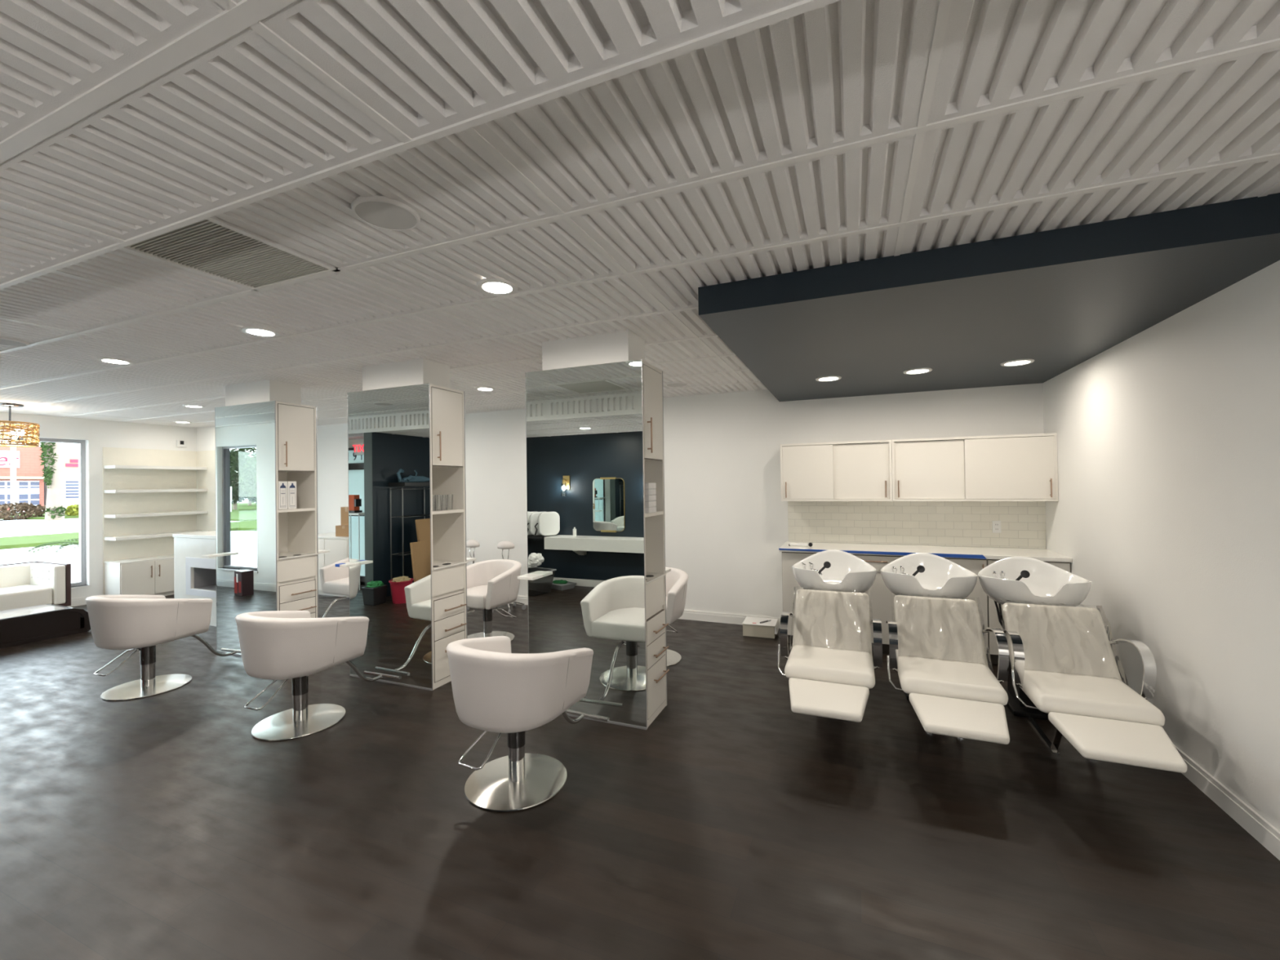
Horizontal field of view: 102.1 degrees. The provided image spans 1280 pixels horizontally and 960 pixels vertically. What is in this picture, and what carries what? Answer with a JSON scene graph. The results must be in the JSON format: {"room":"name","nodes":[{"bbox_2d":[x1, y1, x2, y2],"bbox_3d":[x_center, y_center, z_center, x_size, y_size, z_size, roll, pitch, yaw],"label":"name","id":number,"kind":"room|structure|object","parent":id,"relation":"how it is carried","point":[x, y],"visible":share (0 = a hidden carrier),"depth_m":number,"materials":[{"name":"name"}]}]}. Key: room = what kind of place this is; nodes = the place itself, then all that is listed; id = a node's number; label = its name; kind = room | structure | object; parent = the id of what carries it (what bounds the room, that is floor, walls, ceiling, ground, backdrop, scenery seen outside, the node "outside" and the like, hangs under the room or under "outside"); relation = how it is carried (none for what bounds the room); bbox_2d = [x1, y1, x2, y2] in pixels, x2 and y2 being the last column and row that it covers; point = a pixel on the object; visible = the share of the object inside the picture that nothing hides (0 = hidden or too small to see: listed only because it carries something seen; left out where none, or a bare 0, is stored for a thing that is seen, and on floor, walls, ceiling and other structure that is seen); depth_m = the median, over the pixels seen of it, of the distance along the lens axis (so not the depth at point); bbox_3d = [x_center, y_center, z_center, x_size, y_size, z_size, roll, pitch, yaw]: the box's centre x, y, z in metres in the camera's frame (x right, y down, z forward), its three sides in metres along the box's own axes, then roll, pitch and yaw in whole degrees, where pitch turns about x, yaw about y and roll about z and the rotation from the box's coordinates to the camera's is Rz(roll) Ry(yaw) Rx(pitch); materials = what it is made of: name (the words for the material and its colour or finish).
{"room":"salon","nodes":[
{"label":"salon","id":0,"kind":"room"},
{"bbox_2d":[0,411,196,599],"bbox_3d":[-8.378,0.403,6.787,0.180,2.780,4.450,-1,0,22],"label":"wall","id":1,"kind":"structure","parent":0,"point":[98,434],"depth_m":7.57,"materials":[{"name":"white paint"}]},
{"bbox_2d":[4,436,91,590],"bbox_3d":[-8.551,0.484,6.307,0.165,2.135,2.670,-1,0,22],"label":"window","id":2,"kind":"structure","parent":1,"relation":"in","point":[82,443],"depth_m":7.50,"materials":[{"name":"silver metal"}]},
{"bbox_2d":[68,595,91,607],"bbox_3d":[-8.503,1.735,6.176,0.024,0.110,2.930,-1,0,22],"label":"baseboard","id":3,"kind":"structure","parent":1,"relation":"attached to","point":[80,601],"depth_m":7.37,"materials":[{"name":"white"}]},
{"bbox_2d":[176,440,186,447],"bbox_3d":[-7.558,-0.600,8.533,0.034,0.110,0.140,-1,0,22],"label":"wall sensor","id":4,"kind":"object","parent":1,"relation":"attached to","point":[181,443],"visible":1,"depth_m":8.52,"materials":[{"name":"white plastic"}]},
{"bbox_2d":[196,426,215,451],"bbox_3d":[-6.731,0.397,8.904,1.450,2.780,0.880,-1,0,22],"label":"wall","id":5,"kind":"structure","parent":0,"point":[206,436],"depth_m":8.64,"materials":[{"name":"white paint"}]},
{"bbox_2d":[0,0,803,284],"bbox_3d":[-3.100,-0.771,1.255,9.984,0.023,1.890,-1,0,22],"label":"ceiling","id":6,"kind":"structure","parent":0,"point":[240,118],"depth_m":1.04,"materials":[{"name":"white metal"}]},
{"bbox_2d":[225,328,644,406],"bbox_3d":[-2.080,-0.858,4.527,4.455,0.300,0.305,-1,0,22],"label":"wall","id":7,"kind":"structure","parent":0,"point":[617,346],"depth_m":4.28,"materials":[{"name":"white paint"}]},
{"bbox_2d":[0,594,1279,959],"bbox_3d":[-3.042,1.751,3.947,12.410,0.100,7.320,-1,0,22],"label":"floor","id":8,"kind":"structure","parent":0,"point":[739,824],"depth_m":2.42,"materials":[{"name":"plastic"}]},
{"bbox_2d":[0,560,71,610],"bbox_3d":[-8.073,1.433,5.940,0.840,0.700,1.900,-1,0,22],"label":"sofa","id":9,"kind":"object","parent":8,"relation":"on","point":[29,584],"visible":0.92,"depth_m":6.58,"materials":[{"name":"white leather"}]},
{"bbox_2d":[0,584,52,610],"bbox_3d":[-7.843,1.467,6.274,0.650,0.230,0.793,-1,0,22],"label":"seat cushion","id":10,"kind":"object","parent":9,"relation":"on","point":[11,596],"depth_m":6.35,"materials":[{"name":"white leather"}]},
{"bbox_2d":[0,604,90,648],"bbox_3d":[-6.908,1.612,5.609,0.600,0.306,1.200,-1,0,22],"label":"coffee table","id":11,"kind":"object","parent":8,"relation":"on","point":[24,625],"visible":0.98,"depth_m":5.70,"materials":[{"name":"brown wood"}]},
{"bbox_2d":[103,554,173,595],"bbox_3d":[-7.461,1.496,8.076,0.472,0.590,1.167,-1,0,22],"label":"base cabinet","id":12,"kind":"object","parent":8,"relation":"on","point":[147,575],"visible":0.53,"depth_m":7.69,"materials":[{"name":"laminate"}]},
{"bbox_2d":[102,447,215,594],"bbox_3d":[-7.077,0.590,7.926,1.350,2.170,1.190,-1,0,22],"label":"shelving unit","id":13,"kind":"object","parent":8,"relation":"on","point":[113,478],"visible":0.5,"depth_m":8.18,"materials":[{"name":"paint"}]},
{"bbox_2d":[103,465,207,470],"bbox_3d":[-7.559,-0.190,8.124,0.308,0.045,1.164,-1,0,22],"label":"wall shelf","id":14,"kind":"object","parent":13,"relation":"attached to","point":[119,467],"visible":1,"depth_m":7.95,"materials":[{"name":"wood"}]},
{"bbox_2d":[103,488,207,493],"bbox_3d":[-7.554,0.170,8.121,0.308,0.045,1.164,-1,0,22],"label":"wall shelf","id":15,"kind":"object","parent":13,"relation":"attached to","point":[157,490],"visible":1,"depth_m":7.96,"materials":[{"name":"wood"}]},
{"bbox_2d":[104,511,207,518],"bbox_3d":[-7.549,0.535,8.118,0.308,0.045,1.164,-1,0,22],"label":"wall shelf","id":16,"kind":"object","parent":13,"relation":"attached to","point":[180,513],"visible":1,"depth_m":7.97,"materials":[{"name":"wood"}]},
{"bbox_2d":[104,530,208,540],"bbox_3d":[-7.545,0.865,8.116,0.308,0.045,1.164,-1,0,22],"label":"wall shelf","id":17,"kind":"object","parent":13,"relation":"attached to","point":[165,534],"visible":0.77,"depth_m":7.89,"materials":[{"name":"wood"}]},
{"bbox_2d":[84,595,240,700],"bbox_3d":[-4.026,1.316,4.468,0.686,0.804,1.057,-1,0,17],"label":"chair","id":18,"kind":"object","parent":8,"relation":"on","point":[140,623],"visible":0.99,"depth_m":4.13,"materials":[{"name":"white leather"}]},
{"bbox_2d":[172,530,216,626],"bbox_3d":[-5.143,1.208,6.558,1.270,1.080,0.680,-1,0,22],"label":"reception desk","id":19,"kind":"object","parent":8,"relation":"on","point":[194,575],"visible":0.4,"depth_m":6.37,"materials":[{"name":"laminate"}]},
{"bbox_2d":[201,400,329,656],"bbox_3d":[-3.765,0.489,5.229,1.016,2.462,0.574,-1,0,15],"label":"station","id":20,"kind":"object","parent":8,"relation":"on","point":[267,555],"visible":0.85,"depth_m":5.08,"materials":[{"name":"laminate"}]},
{"bbox_2d":[215,400,276,654],"bbox_3d":[-3.849,0.484,5.044,0.920,2.448,0.006,-1,0,22],"label":"mirror","id":21,"kind":"object","parent":20,"relation":"attached to","point":[246,434],"depth_m":5.04,"materials":[{"name":"silver metal"}]},
{"bbox_2d":[278,481,287,509],"bbox_3d":[-3.476,0.148,4.990,0.101,0.270,0.084,-1,0,22],"label":"carton","id":22,"kind":"object","parent":20,"relation":"on","point":[282,486],"visible":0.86,"depth_m":4.97,"materials":[{"name":"white cardboard"}]},
{"bbox_2d":[287,481,296,509],"bbox_3d":[-3.442,0.148,5.073,0.101,0.270,0.084,-1,0,22],"label":"carton","id":23,"kind":"object","parent":20,"relation":"on","point":[291,486],"visible":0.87,"depth_m":5.05,"materials":[{"name":"white cardboard"}]},
{"bbox_2d":[278,507,315,512],"bbox_3d":[-3.544,0.299,5.137,0.418,0.025,0.362,-1,0,22],"label":"shelf","id":24,"kind":"object","parent":20,"relation":"attached to","point":[298,509],"depth_m":5.14,"materials":[{"name":"laminate"}]},
{"bbox_2d":[235,610,401,740],"bbox_3d":[-2.314,1.288,3.794,0.686,0.804,1.057,-1,0,20],"label":"chair","id":25,"kind":"object","parent":8,"relation":"on","point":[275,645],"visible":1,"depth_m":3.44,"materials":[{"name":"white leather"}]},
{"bbox_2d":[317,532,349,597],"bbox_3d":[-4.427,1.300,7.961,1.520,0.900,0.540,-1,0,22],"label":"desk","id":26,"kind":"object","parent":8,"relation":"on","point":[338,546],"depth_m":7.77,"materials":[{"name":"laminate"}]},
{"bbox_2d":[335,524,348,536],"bbox_3d":[-4.396,0.767,7.873,0.340,0.161,0.261,-1,0,22],"label":"cardboard box","id":27,"kind":"object","parent":26,"relation":"on","point":[340,531],"visible":0.28,"depth_m":7.77,"materials":[{"name":"beige cardboard"}]},
{"bbox_2d":[340,506,348,525],"bbox_3d":[-4.362,0.546,7.860,0.240,0.281,0.221,-1,0,22],"label":"cardboard box","id":28,"kind":"object","parent":27,"relation":"on","point":[344,510],"visible":0.3,"depth_m":7.77,"materials":[{"name":"beige cardboard"}]},
{"bbox_2d":[319,557,349,617],"bbox_3d":[-3.431,1.320,6.050,0.686,0.804,1.057,-1,0,22],"label":"chair","id":29,"kind":"object","parent":8,"relation":"on","point":[335,580],"visible":0.27,"depth_m":6.07,"materials":[{"name":"white leather"}]},
{"bbox_2d":[335,382,475,690],"bbox_3d":[-2.019,0.460,4.507,1.018,2.462,0.573,-1,0,15],"label":"station","id":30,"kind":"object","parent":8,"relation":"on","point":[407,562],"visible":0.94,"depth_m":4.32,"materials":[{"name":"laminate"}]},
{"bbox_2d":[347,383,431,688],"bbox_3d":[-2.103,0.455,4.322,0.920,2.448,0.006,-1,0,22],"label":"mirror","id":31,"kind":"object","parent":30,"relation":"attached to","point":[389,429],"depth_m":4.30,"materials":[{"name":"silver metal"}]},
{"bbox_2d":[435,494,443,510],"bbox_3d":[-1.673,0.189,4.299,0.068,0.130,0.068,-1,0,22],"label":"drinking glass","id":32,"kind":"object","parent":30,"relation":"on","point":[442,495],"visible":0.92,"depth_m":4.29,"materials":[{"name":"clear glass"}]},
{"bbox_2d":[440,494,448,510],"bbox_3d":[-1.655,0.189,4.368,0.068,0.130,0.068,-1,0,22],"label":"drinking glass","id":33,"kind":"object","parent":30,"relation":"on","point":[440,495],"visible":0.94,"depth_m":4.36,"materials":[{"name":"clear glass"}]},
{"bbox_2d":[432,509,463,514],"bbox_3d":[-1.798,0.270,4.415,0.418,0.025,0.362,-1,0,22],"label":"shelf","id":34,"kind":"object","parent":30,"relation":"attached to","point":[444,511],"depth_m":4.38,"materials":[{"name":"laminate"}]},
{"bbox_2d":[444,494,453,509],"bbox_3d":[-1.638,0.189,4.436,0.068,0.130,0.068,-1,0,22],"label":"drinking glass","id":35,"kind":"object","parent":30,"relation":"on","point":[445,495],"visible":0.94,"depth_m":4.43,"materials":[{"name":"clear glass"}]},
{"bbox_2d":[466,539,479,610],"bbox_3d":[-2.239,1.259,7.022,0.478,0.909,0.456,-1,-1,37],"label":"stool","id":36,"kind":"object","parent":8,"relation":"on","point":[470,544],"visible":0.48,"depth_m":6.93,"materials":[{"name":"white plastic"}]},
{"bbox_2d":[466,559,521,640],"bbox_3d":[-1.705,1.291,5.338,0.686,0.804,1.057,-1,0,26],"label":"chair","id":37,"kind":"object","parent":8,"relation":"on","point":[493,584],"visible":0.71,"depth_m":5.46,"materials":[{"name":"white leather"}]},
{"bbox_2d":[492,541,526,613],"bbox_3d":[-1.744,1.250,6.797,0.478,0.909,0.456,-1,0,12],"label":"stool","id":38,"kind":"object","parent":8,"relation":"on","point":[502,545],"visible":0.52,"depth_m":6.72,"materials":[{"name":"white leather"}]},
{"bbox_2d":[445,635,608,811],"bbox_3d":[-0.606,1.259,3.029,0.686,0.804,1.057,-1,0,25],"label":"chair","id":39,"kind":"object","parent":8,"relation":"on","point":[495,689],"visible":1,"depth_m":2.65,"materials":[{"name":"white leather"}]},
{"bbox_2d":[517,359,671,729],"bbox_3d":[-0.314,0.432,3.803,1.016,2.462,0.574,-1,0,15],"label":"station","id":40,"kind":"object","parent":8,"relation":"on","point":[597,571],"visible":0.99,"depth_m":3.60,"materials":[{"name":"laminate"}]},
{"bbox_2d":[644,506,656,513],"bbox_3d":[-0.069,0.206,3.610,0.342,0.040,0.142,-1,0,22],"label":"carton","id":41,"kind":"object","parent":40,"relation":"on","point":[647,509],"visible":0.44,"depth_m":3.50,"materials":[{"name":"white cardboard"}]},
{"bbox_2d":[644,500,656,506],"bbox_3d":[-0.070,0.165,3.610,0.342,0.040,0.142,-1,0,22],"label":"carton","id":42,"kind":"object","parent":41,"relation":"on","point":[652,503],"visible":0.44,"depth_m":3.51,"materials":[{"name":"white cardboard"}]},
{"bbox_2d":[644,494,656,501],"bbox_3d":[-0.070,0.124,3.610,0.342,0.040,0.142,-1,0,22],"label":"carton","id":43,"kind":"object","parent":42,"relation":"on","point":[647,497],"visible":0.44,"depth_m":3.50,"materials":[{"name":"white cardboard"}]},
{"bbox_2d":[644,488,656,494],"bbox_3d":[-0.071,0.083,3.610,0.342,0.040,0.142,-1,0,22],"label":"carton","id":44,"kind":"object","parent":43,"relation":"on","point":[647,491],"visible":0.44,"depth_m":3.51,"materials":[{"name":"white cardboard"}]},
{"bbox_2d":[644,482,656,488],"bbox_3d":[-0.071,0.042,3.611,0.342,0.040,0.142,-1,0,22],"label":"carton","id":45,"kind":"object","parent":44,"relation":"on","point":[648,485],"visible":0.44,"depth_m":3.51,"materials":[{"name":"white cardboard"}]},
{"bbox_2d":[644,511,662,517],"bbox_3d":[-0.093,0.242,3.711,0.418,0.025,0.362,-1,0,22],"label":"shelf","id":46,"kind":"object","parent":40,"relation":"attached to","point":[658,513],"depth_m":3.71,"materials":[{"name":"laminate"}]},
{"bbox_2d":[665,567,688,666],"bbox_3d":[0.035,1.263,4.672,0.686,0.804,1.057,-1,0,22],"label":"chair","id":47,"kind":"object","parent":8,"relation":"on","point":[676,580],"visible":0.23,"depth_m":4.70,"materials":[{"name":"white leather"}]},
{"bbox_2d":[742,616,779,638],"bbox_3d":[1.309,1.589,5.580,0.360,0.132,0.310,-1,0,20],"label":"carton","id":48,"kind":"object","parent":8,"relation":"on","point":[752,627],"visible":1,"depth_m":5.46,"materials":[{"name":"white cardboard"}]},
{"bbox_2d":[782,551,817,643],"bbox_3d":[1.843,1.179,5.333,0.658,0.934,0.590,-1,0,22],"label":"base cabinet","id":49,"kind":"object","parent":8,"relation":"on","point":[788,559],"visible":0.22,"depth_m":5.16,"materials":[{"name":"laminate"}]},
{"bbox_2d":[778,541,1072,562],"bbox_3d":[2.599,0.681,5.010,2.359,0.035,0.628,-1,0,22],"label":"countertop","id":50,"kind":"structure","parent":49,"relation":"on","point":[998,553],"depth_m":4.88,"materials":[{"name":"stone"}]},
{"bbox_2d":[788,542,812,546],"bbox_3d":[1.643,0.658,5.293,0.234,0.040,0.024,-1,0,22],"label":"tool","id":51,"kind":"object","parent":50,"relation":"on","point":[810,544],"visible":1,"depth_m":5.28,"materials":[{"name":"white plastic"}]},
{"bbox_2d":[778,548,986,559],"bbox_3d":[2.202,0.683,4.832,1.760,0.034,0.002,-1,0,22],"label":"tape","id":52,"kind":"object","parent":50,"relation":"attached to","point":[945,555],"visible":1,"depth_m":4.77,"materials":[{"name":"blue plastic"}]},
{"bbox_2d":[777,549,882,722],"bbox_3d":[1.354,1.120,3.676,0.662,1.040,1.712,-1,0,22],"label":"chair","id":53,"kind":"object","parent":8,"relation":"on","point":[829,668],"visible":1,"depth_m":3.62,"materials":[{"name":"white leather"}]},
{"bbox_2d":[791,549,876,592],"bbox_3d":[1.579,0.764,4.225,0.650,0.325,0.521,-1,0,22],"label":"basin","id":54,"kind":"object","parent":53,"relation":"in","point":[833,570],"depth_m":4.25,"materials":[{"name":"white ceramic"}]},
{"bbox_2d":[852,554,903,653],"bbox_3d":[2.483,1.169,5.049,0.738,0.934,0.626,-1,0,22],"label":"base cabinet","id":55,"kind":"object","parent":8,"relation":"on","point":[882,607],"visible":0.16,"depth_m":4.85,"materials":[{"name":"laminate"}]},
{"bbox_2d":[880,552,1009,744],"bbox_3d":[1.978,1.110,3.418,0.662,1.040,1.712,-1,0,22],"label":"chair","id":56,"kind":"object","parent":8,"relation":"on","point":[937,652],"visible":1,"depth_m":3.35,"materials":[{"name":"white leather"}]},
{"bbox_2d":[880,552,977,599],"bbox_3d":[2.203,0.754,3.967,0.650,0.325,0.521,-1,0,22],"label":"basin","id":57,"kind":"object","parent":56,"relation":"in","point":[922,574],"depth_m":4.00,"materials":[{"name":"white ceramic"}]},
{"bbox_2d":[943,557,988,656],"bbox_3d":[2.986,1.160,4.841,0.348,0.934,0.626,-1,0,22],"label":"base cabinet","id":58,"kind":"object","parent":8,"relation":"on","point":[973,565],"visible":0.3,"depth_m":4.55,"materials":[{"name":"laminate"}]},
{"bbox_2d":[986,559,1070,664],"bbox_3d":[3.427,1.153,4.679,0.586,0.934,0.590,-1,0,22],"label":"base cabinet","id":59,"kind":"object","parent":8,"relation":"on","point":[993,619],"visible":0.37,"depth_m":4.50,"materials":[{"name":"laminate"}]},
{"bbox_2d":[977,556,1186,773],"bbox_3d":[2.575,1.100,3.149,0.662,1.040,1.712,-1,0,22],"label":"chair","id":60,"kind":"object","parent":8,"relation":"on","point":[1066,670],"visible":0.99,"depth_m":3.08,"materials":[{"name":"white leather"}]},
{"bbox_2d":[977,556,1091,606],"bbox_3d":[2.801,0.771,3.699,0.650,0.380,0.521,-1,0,22],"label":"basin","id":61,"kind":"object","parent":60,"relation":"in","point":[1018,579],"depth_m":3.73,"materials":[{"name":"white ceramic"}]},
{"bbox_2d":[0,0,1279,427],"bbox_3d":[-2.672,-0.989,4.822,11.910,0.023,5.030,-1,0,22],"label":"ceiling","id":62,"kind":"structure","parent":0,"point":[842,72],"depth_m":1.89,"materials":[{"name":"white metal"}]},
{"bbox_2d":[0,337,29,346],"bbox_3d":[-4.404,-0.960,3.574,0.238,0.016,0.238,-1,0,22],"label":"ceiling speaker","id":63,"kind":"object","parent":62,"relation":"attached to","point":[3,341],"visible":1,"depth_m":3.60,"materials":[{"name":"white plastic"}]},
{"bbox_2d":[0,338,26,346],"bbox_3d":[-4.404,-0.954,3.574,0.214,0.001,0.214,-1,0,22],"label":"grille","id":64,"kind":"object","parent":63,"relation":"attached to","point":[6,342],"depth_m":3.61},
{"bbox_2d":[0,402,39,447],"bbox_3d":[-7.482,-0.653,6.143,0.467,0.500,0.468,-1,0,22],"label":"pendant lamp","id":65,"kind":"object","parent":62,"relation":"hanging from","point":[28,433],"visible":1,"depth_m":6.14,"materials":[{"name":"gold metal"}]},
{"bbox_2d":[97,357,133,364],"bbox_3d":[-4.232,-0.960,4.174,0.210,0.012,0.210,-1,0,22],"label":"recessed light","id":66,"kind":"object","parent":62,"relation":"in","point":[101,359],"visible":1,"depth_m":4.16,"materials":[{"name":"white"}]},
{"bbox_2d":[182,404,204,408],"bbox_3d":[-5.586,-0.924,6.475,0.210,0.012,0.210,-1,0,22],"label":"recessed light","id":67,"kind":"object","parent":62,"relation":"in","point":[187,405],"visible":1,"depth_m":6.47,"materials":[{"name":"white"}]},
{"bbox_2d":[122,216,340,291],"bbox_3d":[-1.847,-1.018,2.321,0.625,0.036,0.615,-1,0,22],"label":"ceiling vent","id":68,"kind":"object","parent":62,"relation":"in","point":[213,246],"visible":0.66,"depth_m":2.32,"materials":[{"name":"grey metal"}]},
{"bbox_2d":[240,326,279,337],"bbox_3d":[-2.530,-0.988,3.449,0.210,0.012,0.210,-1,0,22],"label":"recessed light","id":69,"kind":"object","parent":62,"relation":"in","point":[243,329],"visible":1,"depth_m":3.43,"materials":[{"name":"white metal"}]},
{"bbox_2d":[351,195,420,231],"bbox_3d":[-0.972,-1.018,1.983,0.238,0.016,0.238,-1,0,22],"label":"ceiling speaker","id":70,"kind":"object","parent":62,"relation":"attached to","point":[383,212],"visible":1,"depth_m":1.97,"materials":[{"name":"white plastic"}]},
{"bbox_2d":[355,201,417,229],"bbox_3d":[-0.972,-1.012,1.983,0.214,0.001,0.214,-1,0,22],"label":"grille","id":71,"kind":"object","parent":70,"relation":"attached to","point":[380,214],"depth_m":1.98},
{"bbox_2d":[475,386,495,391],"bbox_3d":[-1.671,-0.983,5.583,0.210,0.012,0.210,-1,0,22],"label":"recessed light","id":72,"kind":"object","parent":62,"relation":"in","point":[477,388],"visible":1,"depth_m":5.56,"materials":[{"name":"white"}]},
{"bbox_2d":[476,278,517,294],"bbox_3d":[-0.752,-1.017,2.726,0.210,0.012,0.210,-1,0,22],"label":"recessed light","id":73,"kind":"object","parent":62,"relation":"in","point":[479,284],"visible":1,"depth_m":2.70,"materials":[{"name":"white metal"}]},
{"bbox_2d":[0,0,1279,426],"bbox_3d":[-3.025,-0.857,3.946,11.922,0.247,6.920,-1,0,22],"label":"ceiling grid","id":74,"kind":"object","parent":62,"relation":"attached to","point":[237,17],"depth_m":1.46,"materials":[{"name":"white paint"}]},
{"bbox_2d":[665,381,688,386],"bbox_3d":[0.387,-1.010,5.458,0.238,0.016,0.238,-1,0,22],"label":"ceiling speaker","id":75,"kind":"object","parent":62,"relation":"attached to","point":[679,384],"visible":1,"depth_m":5.42,"materials":[{"name":"white plastic"}]},
{"bbox_2d":[666,382,686,386],"bbox_3d":[0.388,-1.004,5.457,0.214,0.001,0.214,-1,0,22],"label":"grille","id":76,"kind":"object","parent":75,"relation":"attached to","point":[675,384],"depth_m":5.46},
{"bbox_2d":[316,382,1046,617],"bbox_3d":[-0.952,0.305,6.905,10.760,2.780,0.162,-1,0,22],"label":"wall","id":77,"kind":"structure","parent":0,"point":[726,516],"depth_m":5.91,"materials":[{"name":"white paint"}]},
{"bbox_2d":[511,595,780,628],"bbox_3d":[-2.141,1.659,7.311,8.210,0.110,0.022,-1,0,22],"label":"baseboard","id":78,"kind":"structure","parent":77,"relation":"attached to","point":[726,618],"depth_m":6.07,"materials":[{"name":"white"}]},
{"bbox_2d":[780,440,892,501],"bbox_3d":[2.029,-0.086,5.394,1.055,0.600,0.379,-1,0,22],"label":"upper cabinet","id":79,"kind":"object","parent":77,"relation":"attached to","point":[853,470],"visible":1,"depth_m":5.25,"materials":[{"name":"laminate"}]},
{"bbox_2d":[891,432,1057,501],"bbox_3d":[3.124,-0.104,4.941,1.311,0.600,0.379,-1,0,22],"label":"upper cabinet","id":80,"kind":"object","parent":77,"relation":"attached to","point":[1014,467],"visible":0.98,"depth_m":4.78,"materials":[{"name":"laminate"}]},
{"bbox_2d":[991,520,1001,533],"bbox_3d":[3.446,0.452,4.997,0.072,0.116,0.007,-1,0,22],"label":"power outlet","id":81,"kind":"object","parent":77,"relation":"attached to","point":[996,525],"visible":1,"depth_m":5.00,"materials":[{"name":"white plastic"}]},
{"bbox_2d":[697,192,1279,401],"bbox_3d":[2.053,-0.973,3.823,2.415,0.150,3.270,-1,0,22],"label":"ceiling","id":82,"kind":"structure","parent":0,"point":[1059,299],"depth_m":2.66,"materials":[{"name":"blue paint"}]},
{"bbox_2d":[815,375,841,381],"bbox_3d":[1.645,-0.885,4.516,0.216,0.012,0.216,-1,0,22],"label":"recessed light","id":83,"kind":"object","parent":82,"relation":"in","point":[836,376],"visible":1,"depth_m":4.48,"materials":[{"name":"white"}]},
{"bbox_2d":[902,368,933,374],"bbox_3d":[2.283,-0.896,4.252,0.216,0.012,0.216,-1,0,22],"label":"recessed light","id":84,"kind":"object","parent":82,"relation":"in","point":[928,369],"visible":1,"depth_m":4.23,"materials":[{"name":"white"}]},
{"bbox_2d":[1000,359,1034,366],"bbox_3d":[2.911,-0.906,3.993,0.216,0.012,0.216,-1,0,22],"label":"recessed light","id":85,"kind":"object","parent":82,"relation":"in","point":[1003,364],"visible":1,"depth_m":3.98,"materials":[{"name":"white"}]},
{"bbox_2d":[1042,260,1279,831],"bbox_3d":[2.529,0.218,1.568,0.150,2.780,7.070,-1,0,22],"label":"wall","id":86,"kind":"structure","parent":0,"point":[1168,503],"depth_m":2.74,"materials":[{"name":"white paint"}]},
{"bbox_2d":[1173,743,1279,860],"bbox_3d":[2.375,1.554,1.358,0.022,0.110,6.270,-1,0,22],"label":"baseboard","id":87,"kind":"structure","parent":86,"relation":"attached to","point":[1258,827],"depth_m":2.45,"materials":[{"name":"white"}]},
{"label":"outside","id":88,"kind":"structure","parent":0,"visible":0},
{"bbox_2d":[0,512,79,519],"bbox_3d":[-41.004,2.576,42.089,16.000,0.140,17.500,-1,0,22],"label":"lawn","id":89,"kind":"structure","parent":88,"point":[37,517],"depth_m":33.95,"materials":[{"name":"green plant"}]},
{"bbox_2d":[10,442,16,507],"bbox_3d":[-48.423,-0.447,39.967,0.280,6.350,0.266,-1,0,22],"label":"pole","id":90,"kind":"object","parent":89,"relation":"on","point":[13,450],"visible":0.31,"depth_m":39.88,"materials":[{"name":"white metal"}]},
{"bbox_2d":[0,502,45,520],"bbox_3d":[-40.318,2.118,33.246,1.768,1.393,3.248,-1,0,22],"label":"shrub","id":91,"kind":"object","parent":89,"relation":"on","point":[30,509],"visible":0.88,"depth_m":33.38,"materials":[{"name":"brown plant"}]},
{"bbox_2d":[64,503,79,515],"bbox_3d":[-38.380,2.187,35.457,1.475,1.162,1.777,-1,0,22],"label":"shrub","id":92,"kind":"object","parent":89,"relation":"on","point":[73,510],"visible":0.41,"depth_m":34.92,"materials":[{"name":"yellow plant"}]},
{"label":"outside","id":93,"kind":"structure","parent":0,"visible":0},
{"bbox_2d":[0,510,79,582],"bbox_3d":[-55.825,2.839,28.466,135.000,0.200,130.000,-1,0,22],"label":"road","id":94,"kind":"structure","parent":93,"point":[8,528],"depth_m":16.48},
{"bbox_2d":[0,446,44,511],"bbox_3d":[-64.752,-0.091,41.681,8.500,6.100,20.600,-1,0,22],"label":"brick building","id":95,"kind":"structure","parent":94,"relation":"on","point":[29,478],"depth_m":48.55,"materials":[{"name":"brown"}]},
{"bbox_2d":[16,442,79,507],"bbox_3d":[-57.765,-0.322,56.431,8.160,6.600,11.200,-1,0,22],"label":"building","id":96,"kind":"structure","parent":94,"relation":"on","point":[69,451],"depth_m":50.73,"materials":[{"name":"white paint"}]},
{"bbox_2d":[25,538,79,553],"bbox_3d":[-10.173,1.573,10.408,2.867,0.844,2.847,-1,0,22],"label":"young palm","id":97,"kind":"object","parent":94,"relation":"on","point":[68,542],"visible":0.1,"depth_m":9.39,"materials":[{"name":"green plant"}]},
{"bbox_2d":[39,441,67,520],"bbox_3d":[-36.429,-1.964,32.076,1.078,9.076,1.221,-1,0,22],"label":"palm tree","id":98,"kind":"object","parent":94,"relation":"on","point":[54,473],"visible":0.67,"depth_m":31.94,"materials":[{"name":"green plant"}]},
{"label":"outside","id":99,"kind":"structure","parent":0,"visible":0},
{"bbox_2d":[0,532,79,549],"bbox_3d":[-24.837,2.129,10.256,4.600,0.120,90.000,-1,0,22],"label":"verge","id":100,"kind":"structure","parent":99,"point":[24,541],"depth_m":17.96,"materials":[{"name":"green plant"}]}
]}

